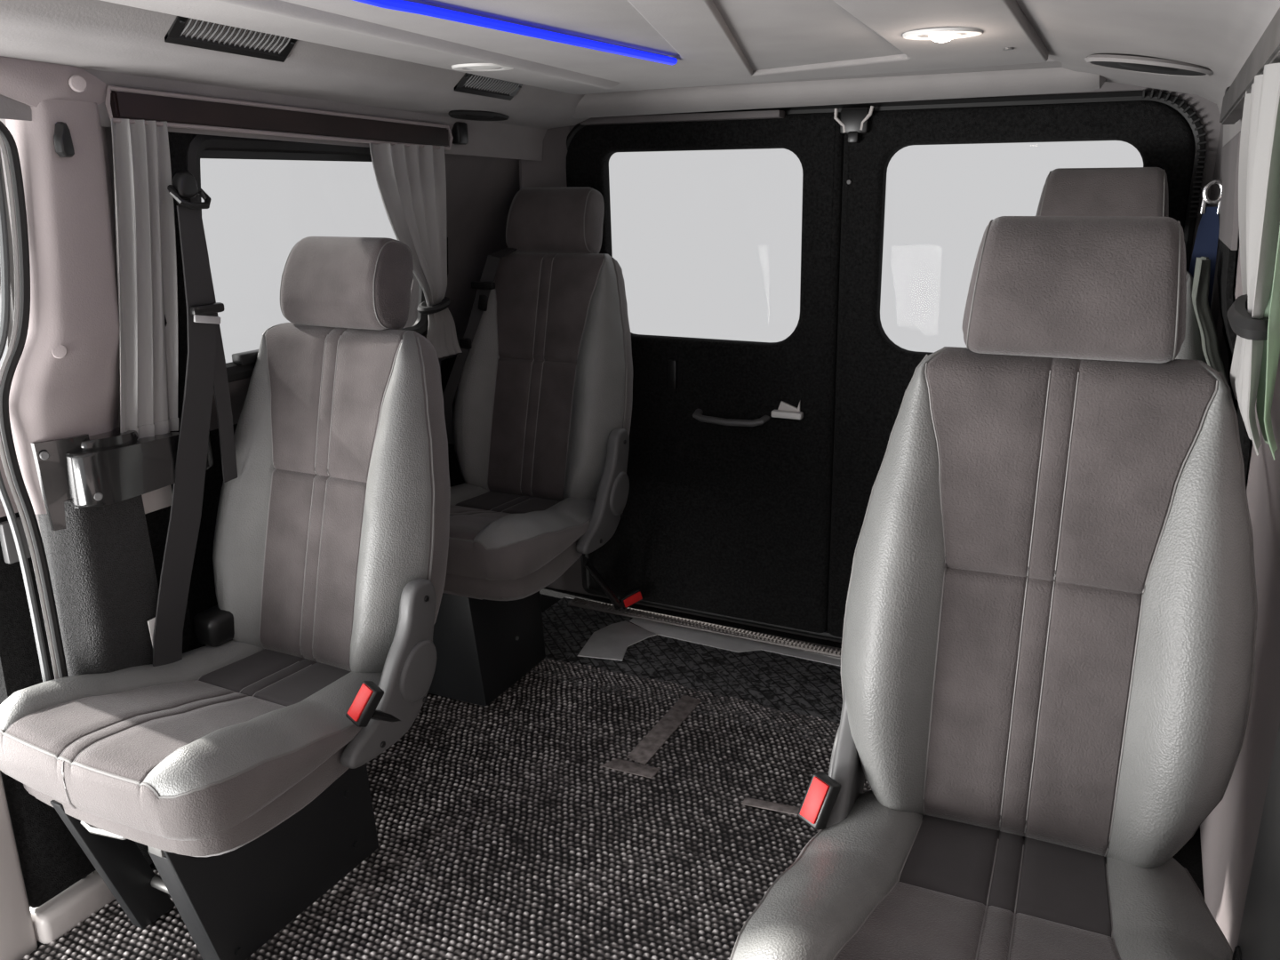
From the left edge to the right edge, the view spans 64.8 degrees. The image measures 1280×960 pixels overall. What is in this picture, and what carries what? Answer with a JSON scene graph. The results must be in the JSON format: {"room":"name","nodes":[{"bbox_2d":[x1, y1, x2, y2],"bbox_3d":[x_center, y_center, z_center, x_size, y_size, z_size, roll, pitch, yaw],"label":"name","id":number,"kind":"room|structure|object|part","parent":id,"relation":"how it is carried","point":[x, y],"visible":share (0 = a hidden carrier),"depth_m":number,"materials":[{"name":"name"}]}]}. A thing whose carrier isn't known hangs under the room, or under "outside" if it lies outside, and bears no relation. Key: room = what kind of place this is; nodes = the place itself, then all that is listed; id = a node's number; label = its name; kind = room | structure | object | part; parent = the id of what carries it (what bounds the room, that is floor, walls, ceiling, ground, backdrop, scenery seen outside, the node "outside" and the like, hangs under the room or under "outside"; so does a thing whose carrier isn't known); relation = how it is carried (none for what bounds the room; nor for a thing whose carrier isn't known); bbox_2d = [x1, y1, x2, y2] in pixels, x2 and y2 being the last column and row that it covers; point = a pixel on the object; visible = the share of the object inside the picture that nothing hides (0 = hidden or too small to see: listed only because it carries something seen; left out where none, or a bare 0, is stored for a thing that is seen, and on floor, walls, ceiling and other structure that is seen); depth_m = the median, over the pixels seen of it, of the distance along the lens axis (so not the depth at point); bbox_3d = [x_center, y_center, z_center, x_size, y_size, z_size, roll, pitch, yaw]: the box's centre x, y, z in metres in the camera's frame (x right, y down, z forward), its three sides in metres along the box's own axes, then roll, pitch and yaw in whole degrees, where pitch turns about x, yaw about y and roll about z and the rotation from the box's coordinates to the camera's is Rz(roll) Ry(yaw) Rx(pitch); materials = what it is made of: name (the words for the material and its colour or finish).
{"room":"vehicle interior","nodes":[
{"label":"vehicle interior","id":0,"kind":"room"},
{"bbox_2d":[0,150,14,352],"bbox_3d":[-0.967,-0.292,1.550,0.090,0.485,0.057,7,18,25],"label":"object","id":1,"kind":"object","parent":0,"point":[10,237],"visible":0.03,"depth_m":1.53,"materials":[{"name":"grey fabric"}]},
{"bbox_2d":[0,118,519,535],"bbox_3d":[-0.669,-0.169,2.270,0.308,1.462,1.480,7,18,25],"label":"wall","id":2,"kind":"structure","parent":0,"point":[481,191],"depth_m":2.57,"materials":[{"name":"plastic"}]},
{"bbox_2d":[0,120,68,678],"bbox_3d":[-1.070,0.188,1.277,0.114,1.319,0.740,7,18,25],"label":"seal","id":3,"kind":"object","parent":2,"relation":"attached to","point":[14,162],"visible":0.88,"depth_m":1.47,"materials":[{"name":"black rubber"}]},
{"bbox_2d":[0,134,94,873],"bbox_3d":[-1.074,0.195,1.262,0.107,1.315,0.736,7,18,25],"label":"seal","id":4,"kind":"object","parent":3,"relation":"attached to","point":[8,355],"visible":0.8,"depth_m":1.45,"materials":[{"name":"grey"}]},
{"bbox_2d":[0,168,87,879],"bbox_3d":[-1.083,0.196,1.253,0.112,1.318,0.739,7,18,25],"label":"seal","id":5,"kind":"object","parent":4,"relation":"attached to","point":[4,257],"visible":0.73,"depth_m":1.53,"materials":[{"name":"grey"}]},
{"bbox_2d":[0,770,95,907],"bbox_3d":[-0.979,0.557,1.684,0.030,0.280,0.135,7,18,25],"label":"trim","id":6,"kind":"structure","parent":2,"relation":"attached to","point":[52,860],"depth_m":1.66,"materials":[{"name":"black carpet"}]},
{"bbox_2d":[0,56,113,107],"bbox_3d":[-1.012,-0.451,1.059,0.041,0.081,3.360,7,18,25],"label":"trim","id":7,"kind":"structure","parent":2,"relation":"attached to","point":[30,83],"depth_m":1.40,"materials":[{"name":"beige plastic"}]},
{"bbox_2d":[51,344,67,358],"bbox_3d":[-0.863,-0.192,1.498,0.023,0.023,0.008,-14,21,-38],"label":"plug","id":8,"kind":"object","parent":2,"relation":"attached to","point":[60,351],"visible":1,"depth_m":1.50,"materials":[{"name":"beige plastic"}]},
{"bbox_2d":[5,98,119,514],"bbox_3d":[-0.881,-0.251,1.538,0.140,0.612,0.194,7,18,25],"label":"trim","id":9,"kind":"structure","parent":2,"relation":"attached to","point":[69,208],"depth_m":1.50,"materials":[{"name":"beige plastic"}]},
{"bbox_2d":[53,121,74,157],"bbox_3d":[-0.818,-0.482,1.429,0.016,0.048,0.025,3,17,11],"label":"coat hook","id":10,"kind":"object","parent":2,"relation":"attached to","point":[62,140],"visible":1,"depth_m":1.42,"materials":[{"name":"black plastic"}]},
{"bbox_2d":[29,870,115,944],"bbox_3d":[-0.970,0.726,1.726,0.060,0.057,0.140,7,18,25],"label":"trim","id":11,"kind":"structure","parent":2,"relation":"attached to","point":[62,913],"depth_m":1.70,"materials":[{"name":"grey paint"}]},
{"bbox_2d":[68,74,87,92],"bbox_3d":[-0.796,-0.562,1.429,0.023,0.023,0.008,-14,21,-38],"label":"plug","id":12,"kind":"object","parent":2,"relation":"attached to","point":[78,84],"visible":1,"depth_m":1.43,"materials":[{"name":"beige plastic"}]},
{"bbox_2d":[38,495,159,864],"bbox_3d":[-0.881,0.352,1.740,0.065,0.700,0.181,14,22,41],"label":"trim","id":13,"kind":"structure","parent":2,"relation":"attached to","point":[101,566],"depth_m":1.66,"materials":[{"name":"carpet"}]},
{"bbox_2d":[31,425,214,530],"bbox_3d":[-0.843,-0.026,1.687,0.085,0.145,0.321,7,18,25],"label":"trim","id":14,"kind":"structure","parent":2,"relation":"attached to","point":[112,467],"depth_m":1.59,"materials":[{"name":"black plastic"}]},
{"bbox_3d":[-0.896,0.004,1.587,0.023,0.145,0.090,14,22,41],"label":"moulding plate","id":15,"kind":"part","parent":14,"relation":"part of","materials":[{"name":"black plastic"}]},
{"bbox_2d":[65,425,214,508],"bbox_3d":[-0.835,-0.036,1.702,0.085,0.089,0.283,7,18,25],"label":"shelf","id":16,"kind":"object","parent":2,"relation":"attached to","point":[116,467],"depth_m":1.62,"materials":[{"name":"metal"}]},
{"bbox_2d":[147,617,155,645],"bbox_3d":[-0.828,0.263,1.772,0.003,0.067,0.075,7,18,25],"label":"card","id":17,"kind":"object","parent":2,"relation":"attached to","point":[151,622],"visible":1,"depth_m":1.74,"materials":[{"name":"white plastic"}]},
{"bbox_2d":[141,484,172,513],"bbox_3d":[-0.844,0.032,1.739,0.013,0.045,0.080,7,18,25],"label":"trim","id":18,"kind":"structure","parent":2,"relation":"attached to","point":[161,498],"depth_m":1.74,"materials":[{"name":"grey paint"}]},
{"bbox_2d":[164,131,192,426],"bbox_3d":[-0.794,-0.334,1.694,0.089,0.520,0.105,7,18,25],"label":"trim","id":19,"kind":"structure","parent":2,"relation":"attached to","point":[178,141],"depth_m":1.68,"materials":[{"name":"plastic"}]},
{"bbox_2d":[152,171,237,666],"bbox_3d":[-0.757,-0.073,1.709,0.097,0.861,0.222,7,18,25],"label":"belt","id":20,"kind":"object","parent":2,"relation":"attached to","point":[206,368],"visible":1,"depth_m":1.73,"materials":[{"name":"grey"}]},
{"bbox_2d":[192,604,234,647],"bbox_3d":[-0.770,0.262,1.903,0.060,0.060,0.140,7,18,25],"label":"anchor","id":21,"kind":"object","parent":2,"relation":"attached to","point":[213,627],"visible":0.55,"depth_m":1.85,"materials":[{"name":"black plastic"}]},
{"bbox_2d":[0,237,447,703],"bbox_3d":[-0.784,-0.036,2.136,0.138,1.460,1.200,7,18,25],"label":"sliding door","id":22,"kind":"structure","parent":2,"relation":"in","point":[20,665],"depth_m":1.70,"materials":[{"name":"black metal"}]},
{"bbox_3d":[-0.802,-0.136,2.086,0.015,0.120,1.150,7,18,25],"label":"trim","id":23,"kind":"part","parent":22,"relation":"part of","materials":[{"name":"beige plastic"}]},
{"bbox_3d":[-1.020,0.093,1.685,0.016,0.070,0.090,7,18,25],"label":"handle","id":24,"kind":"part","parent":22,"relation":"part of","materials":[{"name":"grey plastic"}]},
{"bbox_2d":[164,16,297,62],"bbox_3d":[-0.582,-0.661,1.468,0.060,0.075,0.220,7,18,25],"label":"air vent","id":25,"kind":"object","parent":2,"relation":"attached to","point":[174,35],"visible":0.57,"depth_m":1.47,"materials":[{"name":"black plastic"}]},
{"bbox_2d":[104,85,453,150],"bbox_3d":[-0.609,-0.654,1.855,0.026,0.072,0.847,7,18,25],"label":"rail","id":26,"kind":"object","parent":2,"relation":"attached to","point":[180,110],"visible":0.97,"depth_m":1.75,"materials":[{"name":"brown plastic"}]},
{"bbox_2d":[110,118,178,439],"bbox_3d":[-0.793,-0.308,1.612,0.095,0.502,0.113,7,18,25],"label":"window curtain","id":27,"kind":"object","parent":26,"relation":"hanging from","point":[145,221],"visible":0.98,"depth_m":1.61,"materials":[{"name":"grey fabric"}]},
{"bbox_2d":[369,143,462,358],"bbox_3d":[-0.468,-0.484,2.211,0.080,0.472,0.379,2,17,9],"label":"window curtain","id":28,"kind":"object","parent":26,"relation":"hanging from","point":[411,180],"visible":0.9,"depth_m":2.17,"materials":[{"name":"grey fabric"}]},
{"bbox_2d":[416,296,450,314],"bbox_3d":[-0.465,-0.394,2.278,0.068,0.034,0.088,7,18,25],"label":"tie","id":29,"kind":"object","parent":28,"relation":"attached to","point":[423,308],"visible":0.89,"depth_m":2.25,"materials":[{"name":"black rubber"}]},
{"bbox_2d":[200,150,371,161],"bbox_3d":[-0.612,-0.644,1.918,0.011,0.070,0.750,7,18,25],"label":"trim","id":30,"kind":"structure","parent":2,"relation":"attached to","point":[205,154],"depth_m":1.84,"materials":[{"name":"black plastic"}]},
{"bbox_2d":[0,0,591,160],"bbox_3d":[-0.901,-0.494,1.024,0.235,0.270,3.420,7,18,25],"label":"trim","id":31,"kind":"structure","parent":2,"relation":"attached to","point":[121,45],"depth_m":1.64,"materials":[{"name":"plastic"}]},
{"bbox_2d":[144,356,464,653],"bbox_3d":[-0.694,0.149,2.425,0.112,0.740,1.401,5,17,19],"label":"trim","id":32,"kind":"structure","parent":2,"relation":"attached to","point":[202,594],"depth_m":2.00,"materials":[{"name":"black plastic"}]},
{"bbox_2d":[185,133,428,382],"bbox_3d":[-0.631,-0.453,2.009,0.106,0.442,0.686,7,18,25],"label":"window frame","id":33,"kind":"structure","parent":2,"relation":"in","point":[242,367],"depth_m":1.84,"materials":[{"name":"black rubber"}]},
{"bbox_2d":[451,121,468,144],"bbox_3d":[-0.402,-0.772,2.248,0.025,0.047,0.037,7,18,25],"label":"coat hook","id":34,"kind":"object","parent":2,"relation":"attached to","point":[460,129],"visible":0.97,"depth_m":2.23,"materials":[{"name":"black plastic"}]},
{"bbox_2d":[448,110,509,120],"bbox_3d":[-0.350,-0.796,2.204,0.063,0.017,0.212,7,18,25],"label":"speaker opening","id":35,"kind":"object","parent":2,"relation":"attached to","point":[466,115],"visible":1,"depth_m":2.18,"materials":[{"name":"plastic"}]},
{"bbox_2d":[454,72,522,100],"bbox_3d":[-0.293,-0.813,2.035,0.060,0.074,0.200,7,18,25],"label":"air vent","id":36,"kind":"object","parent":2,"relation":"attached to","point":[468,84],"visible":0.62,"depth_m":2.04,"materials":[{"name":"black plastic"}]},
{"bbox_2d":[518,126,570,189],"bbox_3d":[-0.245,-0.714,2.651,0.174,0.540,0.029,-15,21,-40],"label":"wall","id":37,"kind":"structure","parent":0,"point":[550,172],"depth_m":2.61,"materials":[{"name":"plastic"}]},
{"bbox_2d":[29,587,1204,954],"bbox_3d":[-0.331,0.909,1.267,1.940,0.048,3.620,7,18,25],"label":"floor","id":38,"kind":"structure","parent":0,"point":[1189,856],"depth_m":2.81,"materials":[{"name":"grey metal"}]},
{"bbox_2d":[0,771,37,959],"bbox_3d":[-1.036,0.756,1.630,0.050,0.630,0.100,7,18,25],"label":"trim","id":39,"kind":"structure","parent":38,"relation":"on","point":[18,940],"depth_m":1.61,"materials":[{"name":"grey paint"}]},
{"bbox_2d":[22,658,871,959],"bbox_3d":[-0.064,0.764,1.637,1.670,0.007,1.766,7,18,25],"label":"woven mat","id":40,"kind":"object","parent":38,"relation":"on","point":[503,834],"visible":0.52,"depth_m":1.92,"materials":[{"name":"carpet"}]},
{"bbox_2d":[0,236,450,959],"bbox_3d":[-0.640,0.170,1.703,0.564,1.100,0.766,8,18,26],"label":"passenger seat","id":41,"kind":"object","parent":40,"relation":"on","point":[239,764],"visible":1,"depth_m":1.73,"materials":[{"name":"grey leather"}]},
{"bbox_3d":[-0.767,0.499,1.553,0.136,0.048,0.130,8,18,26],"label":"adjust handle","id":42,"kind":"part","parent":41,"relation":"part of","materials":[{"name":"silver metal"}]},
{"bbox_3d":[-0.848,0.611,1.634,0.026,0.297,0.157,8,18,26],"label":"leg","id":43,"kind":"part","parent":41,"relation":"part of","materials":[{"name":"black paint"}]},
{"bbox_3d":[-0.750,0.380,1.584,0.304,0.070,0.319,8,18,26],"label":"panel","id":44,"kind":"part","parent":41,"relation":"part of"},
{"bbox_3d":[-0.697,0.524,1.467,0.030,0.038,0.025,8,18,26],"label":"rail","id":45,"kind":"part","parent":41,"relation":"part of","materials":[{"name":"silver metal"}]},
{"bbox_3d":[-0.682,0.658,1.540,0.048,0.257,0.083,8,18,26],"label":"leg","id":46,"kind":"part","parent":41,"relation":"part of","materials":[{"name":"black paint"}]},
{"bbox_2d":[0,640,382,840],"bbox_3d":[-0.710,0.362,1.660,0.510,0.122,0.507,8,18,26],"label":"seat cushion","id":47,"kind":"object","parent":41,"relation":"on","point":[200,746],"depth_m":1.53,"materials":[{"name":"grey leather"}]},
{"bbox_3d":[-0.588,0.609,1.669,0.008,0.277,0.425,8,18,26],"label":"panel","id":48,"kind":"part","parent":41,"relation":"part of","materials":[{"name":"black paint"}]},
{"bbox_3d":[-0.637,0.347,1.807,0.236,0.014,0.180,8,18,26],"label":"panel","id":49,"kind":"part","parent":41,"relation":"part of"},
{"bbox_3d":[-0.566,0.034,1.866,0.478,0.617,0.294,8,18,26],"label":"backrest","id":50,"kind":"part","parent":41,"relation":"part of","materials":[{"name":"grey leather"}]},
{"bbox_3d":[-0.572,0.035,1.852,0.317,0.612,0.196,8,18,26],"label":"panel","id":51,"kind":"part","parent":41,"relation":"part of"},
{"bbox_2d":[428,186,642,706],"bbox_3d":[-0.303,-0.090,2.437,0.545,1.182,0.844,7,18,24],"label":"passenger seat","id":52,"kind":"object","parent":40,"relation":"on","point":[542,411],"visible":0.81,"depth_m":2.46,"materials":[{"name":"grey leather"}]},
{"bbox_2d":[442,248,516,444],"bbox_3d":[-0.394,-0.328,2.538,0.221,0.489,0.114,-8,18,-25],"label":"belt","id":53,"kind":"object","parent":52,"relation":"hanging from","point":[486,284],"visible":0.98,"depth_m":2.49,"materials":[{"name":"grey"}]},
{"bbox_3d":[-0.415,0.090,2.264,0.304,0.070,0.319,7,18,24],"label":"panel","id":54,"kind":"part","parent":52,"relation":"part of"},
{"bbox_3d":[-0.403,0.315,2.489,0.200,0.376,0.315,7,18,24],"label":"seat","id":55,"kind":"part","parent":52,"relation":"part of","materials":[{"name":"black paint"}]},
{"bbox_3d":[-0.310,0.056,2.490,0.236,0.014,0.180,7,18,24],"label":"panel","id":56,"kind":"part","parent":52,"relation":"part of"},
{"bbox_2d":[446,482,595,580],"bbox_3d":[-0.378,0.072,2.341,0.510,0.122,0.507,7,18,24],"label":"seat cushion","id":57,"kind":"object","parent":52,"relation":"on","point":[499,531],"depth_m":2.19,"materials":[{"name":"grey leather"}]},
{"bbox_3d":[-0.243,-0.257,2.554,0.478,0.616,0.298,7,18,24],"label":"backrest","id":58,"kind":"part","parent":52,"relation":"part of","materials":[{"name":"grey leather"}]},
{"bbox_3d":[-0.249,-0.256,2.541,0.317,0.610,0.201,7,18,24],"label":"panel","id":59,"kind":"part","parent":52,"relation":"part of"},
{"bbox_2d":[600,758,659,778],"bbox_3d":[-0.021,0.611,2.144,0.122,0.002,0.040,7,18,23],"label":"worn patch","id":60,"kind":"object","parent":40,"relation":"on","point":[619,764],"visible":1,"depth_m":2.14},
{"bbox_2d":[626,695,701,765],"bbox_3d":[0.058,0.565,2.299,0.050,0.002,0.315,7,18,25],"label":"worn patch","id":61,"kind":"object","parent":40,"relation":"on","point":[646,748],"visible":1,"depth_m":2.29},
{"bbox_2d":[741,797,799,815],"bbox_3d":[0.288,0.651,1.997,0.174,0.002,0.025,5,17,19],"label":"worn patch","id":62,"kind":"object","parent":40,"relation":"on","point":[750,802],"visible":0.6,"depth_m":2.00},
{"bbox_2d":[729,216,1257,959],"bbox_3d":[0.413,0.308,1.118,0.529,1.146,0.671,7,18,23],"label":"passenger seat","id":63,"kind":"object","parent":40,"relation":"on","point":[1049,640],"visible":1,"depth_m":1.20,"materials":[{"name":"grey leather"}]},
{"bbox_3d":[0.354,0.511,1.023,0.304,0.070,0.319,7,18,23],"label":"panel","id":64,"kind":"part","parent":63,"relation":"part of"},
{"bbox_2d":[732,789,1233,959],"bbox_3d":[0.390,0.492,1.101,0.510,0.122,0.507,7,18,23],"label":"seat cushion","id":65,"kind":"object","parent":63,"relation":"on","point":[886,874],"depth_m":1.18,"materials":[{"name":"grey leather"}]},
{"bbox_3d":[0.456,0.476,1.251,0.236,0.014,0.180,7,18,23],"label":"panel","id":66,"kind":"part","parent":63,"relation":"part of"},
{"bbox_3d":[0.504,0.159,1.276,0.478,0.627,0.229,7,18,23],"label":"backrest","id":67,"kind":"part","parent":63,"relation":"part of","materials":[{"name":"grey leather"}]},
{"bbox_3d":[0.498,0.162,1.263,0.317,0.626,0.119,7,18,23],"label":"panel","id":68,"kind":"part","parent":63,"relation":"part of","materials":[{"name":"fabric"}]},
{"bbox_2d":[1035,167,1207,364],"bbox_3d":[0.788,0.048,1.880,0.532,1.211,0.775,7,18,24],"label":"passenger seat","id":69,"kind":"object","parent":40,"relation":"on","point":[1120,191],"visible":0.06,"depth_m":1.95,"materials":[{"name":"grey leather"}]},
{"bbox_3d":[0.878,-0.111,2.022,0.478,0.616,0.298,7,18,24],"label":"backrest","id":70,"kind":"part","parent":69,"relation":"part of","materials":[{"name":"grey leather"}]},
{"bbox_2d":[526,596,842,745],"bbox_3d":[0.389,0.506,2.498,1.610,0.018,0.480,7,18,25],"label":"patterned carpet","id":71,"kind":"object","parent":38,"relation":"on","point":[777,682],"depth_m":2.64,"materials":[{"name":"black carpet"}]},
{"bbox_3d":[-0.062,0.437,2.744,0.165,0.003,0.250,7,18,25],"label":"tape strip","id":72,"kind":"part","parent":71,"relation":"part of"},
{"bbox_3d":[0.469,0.449,2.686,1.501,0.014,0.046,7,18,25],"label":"sill strip","id":73,"kind":"part","parent":71,"relation":"part of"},
{"bbox_3d":[0.529,0.479,2.587,1.260,0.002,0.079,7,18,25],"label":"tape strip","id":74,"kind":"part","parent":71,"relation":"part of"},
{"bbox_2d":[545,81,1228,642],"bbox_3d":[0.445,-0.288,2.552,1.920,1.512,0.135,7,18,25],"label":"door frame","id":75,"kind":"structure","parent":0,"point":[1203,116],"depth_m":2.10,"materials":[{"name":"black plastic"}]},
{"bbox_2d":[579,109,784,125],"bbox_3d":[0.094,-0.883,2.459,0.530,0.017,0.045,7,18,25],"label":"trim","id":76,"kind":"structure","parent":75,"relation":"attached to","point":[775,113],"depth_m":2.43,"materials":[{"name":"plastic"}]},
{"bbox_2d":[566,112,844,632],"bbox_3d":[0.157,-0.258,2.689,0.744,1.333,0.137,7,18,25],"label":"door","id":77,"kind":"structure","parent":75,"relation":"in","point":[732,521],"depth_m":2.67,"materials":[{"name":"black plastic"}]},
{"bbox_2d":[667,360,676,389],"bbox_3d":[0.086,-0.281,2.682,0.023,0.077,0.010,7,18,25],"label":"strap","id":78,"kind":"object","parent":77,"relation":"attached to","point":[671,364],"visible":1,"depth_m":2.68,"materials":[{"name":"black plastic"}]},
{"bbox_3d":[0.233,-0.160,2.632,0.212,0.029,0.056,7,18,25],"label":"door pull","id":79,"kind":"part","parent":77,"relation":"part of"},
{"bbox_2d":[771,400,803,419],"bbox_3d":[0.376,-0.181,2.564,0.080,0.047,0.027,7,18,25],"label":"door latch","id":80,"kind":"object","parent":77,"relation":"attached to","point":[785,411],"depth_m":2.56,"materials":[{"name":"white plastic"}]},
{"bbox_3d":[0.375,-0.166,2.566,0.080,0.017,0.024,7,18,25],"label":"latch lever","id":81,"kind":"part","parent":80,"relation":"part of","materials":[{"name":"white plastic"}]},
{"bbox_3d":[0.379,-0.190,2.570,0.060,0.034,0.009,7,18,25],"label":"latch plate","id":82,"kind":"part","parent":80,"relation":"part of","materials":[{"name":"grey paint"}]},
{"bbox_2d":[572,67,1106,118],"bbox_3d":[0.354,-0.856,2.203,1.240,0.087,0.150,7,18,25],"label":"trim","id":83,"kind":"structure","parent":75,"relation":"attached to","point":[1052,80],"depth_m":2.12,"materials":[{"name":"plastic"}]},
{"bbox_2d":[681,56,1062,87],"bbox_3d":[0.344,-0.886,2.199,1.260,0.045,0.340,7,18,25],"label":"trim","id":84,"kind":"structure","parent":75,"relation":"attached to","point":[1049,63],"depth_m":1.96,"materials":[{"name":"plastic"}]},
{"bbox_2d":[827,100,1194,637],"bbox_3d":[0.820,-0.174,2.384,0.722,1.333,0.119,7,18,25],"label":"door","id":85,"kind":"structure","parent":75,"relation":"in","point":[874,373],"depth_m":2.36,"materials":[{"name":"black plastic"}]},
{"bbox_2d":[833,105,873,143],"bbox_3d":[0.490,-0.807,2.294,0.090,0.078,0.048,7,18,25],"label":"door lock","id":86,"kind":"object","parent":85,"relation":"attached to","point":[854,122],"visible":1,"depth_m":2.27,"materials":[{"name":"black plastic"}]},
{"bbox_2d":[1192,256,1227,382],"bbox_3d":[1.063,-0.235,1.887,0.084,0.350,0.102,7,18,25],"label":"belt","id":87,"kind":"object","parent":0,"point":[1201,283],"visible":0.61,"depth_m":1.84,"materials":[{"name":"grey fabric"}]},
{"bbox_2d":[1208,124,1223,346],"bbox_3d":[1.141,-0.112,2.087,0.010,1.400,0.214,4,17,16],"label":"wall","id":88,"kind":"structure","parent":0,"point":[1215,310],"depth_m":1.97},
{"bbox_2d":[1200,225,1279,952],"bbox_3d":[0.466,0.274,0.622,0.150,1.520,3.540,7,18,25],"label":"wall","id":89,"kind":"structure","parent":0,"point":[1228,835],"depth_m":1.43,"materials":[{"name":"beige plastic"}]},
{"bbox_2d":[1016,0,1279,146],"bbox_3d":[0.223,-0.347,0.491,0.310,0.270,3.420,7,18,25],"label":"trim","id":90,"kind":"structure","parent":89,"relation":"attached to","point":[1220,36],"depth_m":1.36,"materials":[{"name":"plastic"}]},
{"bbox_2d":[1084,54,1213,77],"bbox_3d":[0.818,-0.667,1.625,0.193,0.039,0.170,7,18,25],"label":"speaker opening","id":91,"kind":"object","parent":89,"relation":"attached to","point":[1145,65],"visible":0.99,"depth_m":1.60,"materials":[{"name":"plastic"}]},
{"bbox_2d":[1189,179,1222,309],"bbox_3d":[1.099,-0.415,1.970,0.046,0.329,0.018,7,18,25],"label":"belt","id":92,"kind":"object","parent":89,"relation":"hanging from","point":[1207,235],"visible":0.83,"depth_m":1.95,"materials":[{"name":"blue fabric"}]},
{"bbox_2d":[1218,130,1240,250],"bbox_3d":[1.059,-0.566,1.808,0.025,0.270,0.535,7,18,25],"label":"trim","id":93,"kind":"structure","parent":89,"relation":"attached to","point":[1229,160],"depth_m":1.70,"materials":[{"name":"plastic"}]},
{"bbox_2d":[1216,239,1250,478],"bbox_3d":[1.129,0.058,2.005,0.098,1.120,0.455,7,18,25],"label":"trim","id":94,"kind":"structure","parent":89,"relation":"attached to","point":[1227,257],"depth_m":1.76,"materials":[{"name":"black plastic"}]},
{"bbox_2d":[1232,945,1241,959],"bbox_3d":[0.565,0.739,0.966,0.035,0.430,0.380,7,18,25],"label":"trim","id":95,"kind":"structure","parent":89,"relation":"attached to","point":[1236,947],"depth_m":1.07,"materials":[{"name":"black plastic"}]},
{"bbox_2d":[1219,7,1279,124],"bbox_3d":[0.618,-0.415,0.984,0.025,0.074,1.350,7,18,25],"label":"rail","id":96,"kind":"object","parent":89,"relation":"attached to","point":[1267,51],"visible":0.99,"depth_m":1.07,"materials":[{"name":"grey plastic"}]},
{"bbox_2d":[1230,62,1279,459],"bbox_3d":[0.609,-0.215,0.985,0.061,0.341,0.423,7,18,25],"label":"window curtain","id":97,"kind":"object","parent":96,"relation":"hanging from","point":[1254,364],"visible":0.99,"depth_m":0.92,"materials":[{"name":"grey fabric"}]},
{"bbox_2d":[1226,294,1268,340],"bbox_3d":[0.584,-0.155,0.957,0.048,0.035,0.090,7,18,25],"label":"tie","id":98,"kind":"object","parent":97,"relation":"attached to","point":[1242,323],"visible":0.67,"depth_m":0.93,"materials":[{"name":"plastic"}]},
{"bbox_2d":[1234,722,1279,959],"bbox_3d":[0.605,0.447,0.963,0.028,0.930,0.240,7,18,25],"label":"trim","id":99,"kind":"structure","parent":89,"relation":"attached to","point":[1259,939],"depth_m":0.98,"materials":[{"name":"black plastic"}]},
{"bbox_3d":[-0.293,-0.564,0.778,1.800,0.030,3.670,7,18,25],"label":"ceiling","id":100,"kind":"structure","parent":0,"visible":0},
{"bbox_2d":[419,0,679,55],"bbox_3d":[-0.373,-0.497,0.816,0.320,0.083,2.110,7,18,25],"label":"trim","id":101,"kind":"structure","parent":100,"relation":"attached to","point":[613,21],"depth_m":1.37,"materials":[{"name":"plastic"}]},
{"bbox_2d":[100,0,1048,94],"bbox_3d":[-0.399,-0.463,0.657,1.017,0.140,3.215,7,18,25],"label":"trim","id":102,"kind":"structure","parent":100,"relation":"attached to","point":[709,54],"depth_m":1.53,"materials":[{"name":"plastic"}]},
{"bbox_2d":[212,0,619,88],"bbox_3d":[-0.544,-0.541,1.077,0.045,0.069,2.250,7,18,25],"label":"trim","id":103,"kind":"structure","parent":102,"relation":"attached to","point":[277,7],"depth_m":1.47,"materials":[{"name":"plastic"}]},
{"bbox_2d":[451,63,512,71],"bbox_3d":[-0.284,-0.746,1.824,0.114,0.008,0.114,7,18,25],"label":"ceiling light","id":104,"kind":"object","parent":102,"relation":"attached to","point":[468,67],"visible":0.96,"depth_m":1.80,"materials":[{"name":"white plastic"}]},
{"bbox_3d":[-0.284,-0.745,1.825,0.060,0.004,0.060,7,18,25],"label":"bulb","id":105,"kind":"part","parent":104,"relation":"part of","materials":[{"name":"white plastic"}]},
{"bbox_2d":[353,0,677,64],"bbox_3d":[-0.266,-0.591,1.262,0.064,0.041,1.142,10,19,31],"label":"strip light","id":106,"kind":"object","parent":102,"relation":"attached to","point":[402,5],"visible":1,"depth_m":1.39,"materials":[{"name":"blue"}]},
{"bbox_2d":[902,27,983,42],"bbox_3d":[0.439,-0.644,1.466,0.114,0.015,0.114,7,18,25],"label":"ceiling light","id":107,"kind":"object","parent":102,"relation":"attached to","point":[941,35],"visible":1,"depth_m":1.45,"materials":[{"name":"white plastic"}]},
{"bbox_3d":[0.439,-0.643,1.467,0.038,0.012,0.038,7,18,25],"label":"bulb","id":108,"kind":"part","parent":107,"relation":"part of","materials":[{"name":"white"}]},
{"bbox_2d":[1002,47,1014,50],"bbox_3d":[0.582,-0.682,1.591,0.016,0.006,0.016,7,18,25],"label":"ceiling sensor","id":109,"kind":"object","parent":102,"relation":"attached to","point":[1004,48],"visible":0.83,"depth_m":1.59,"materials":[{"name":"grey plastic"}]},
{"bbox_2d":[712,0,904,70],"bbox_3d":[-0.148,-0.510,0.851,0.370,0.089,2.375,7,18,25],"label":"trim","id":110,"kind":"structure","parent":100,"relation":"attached to","point":[770,34],"depth_m":1.53,"materials":[{"name":"plastic"}]}
]}

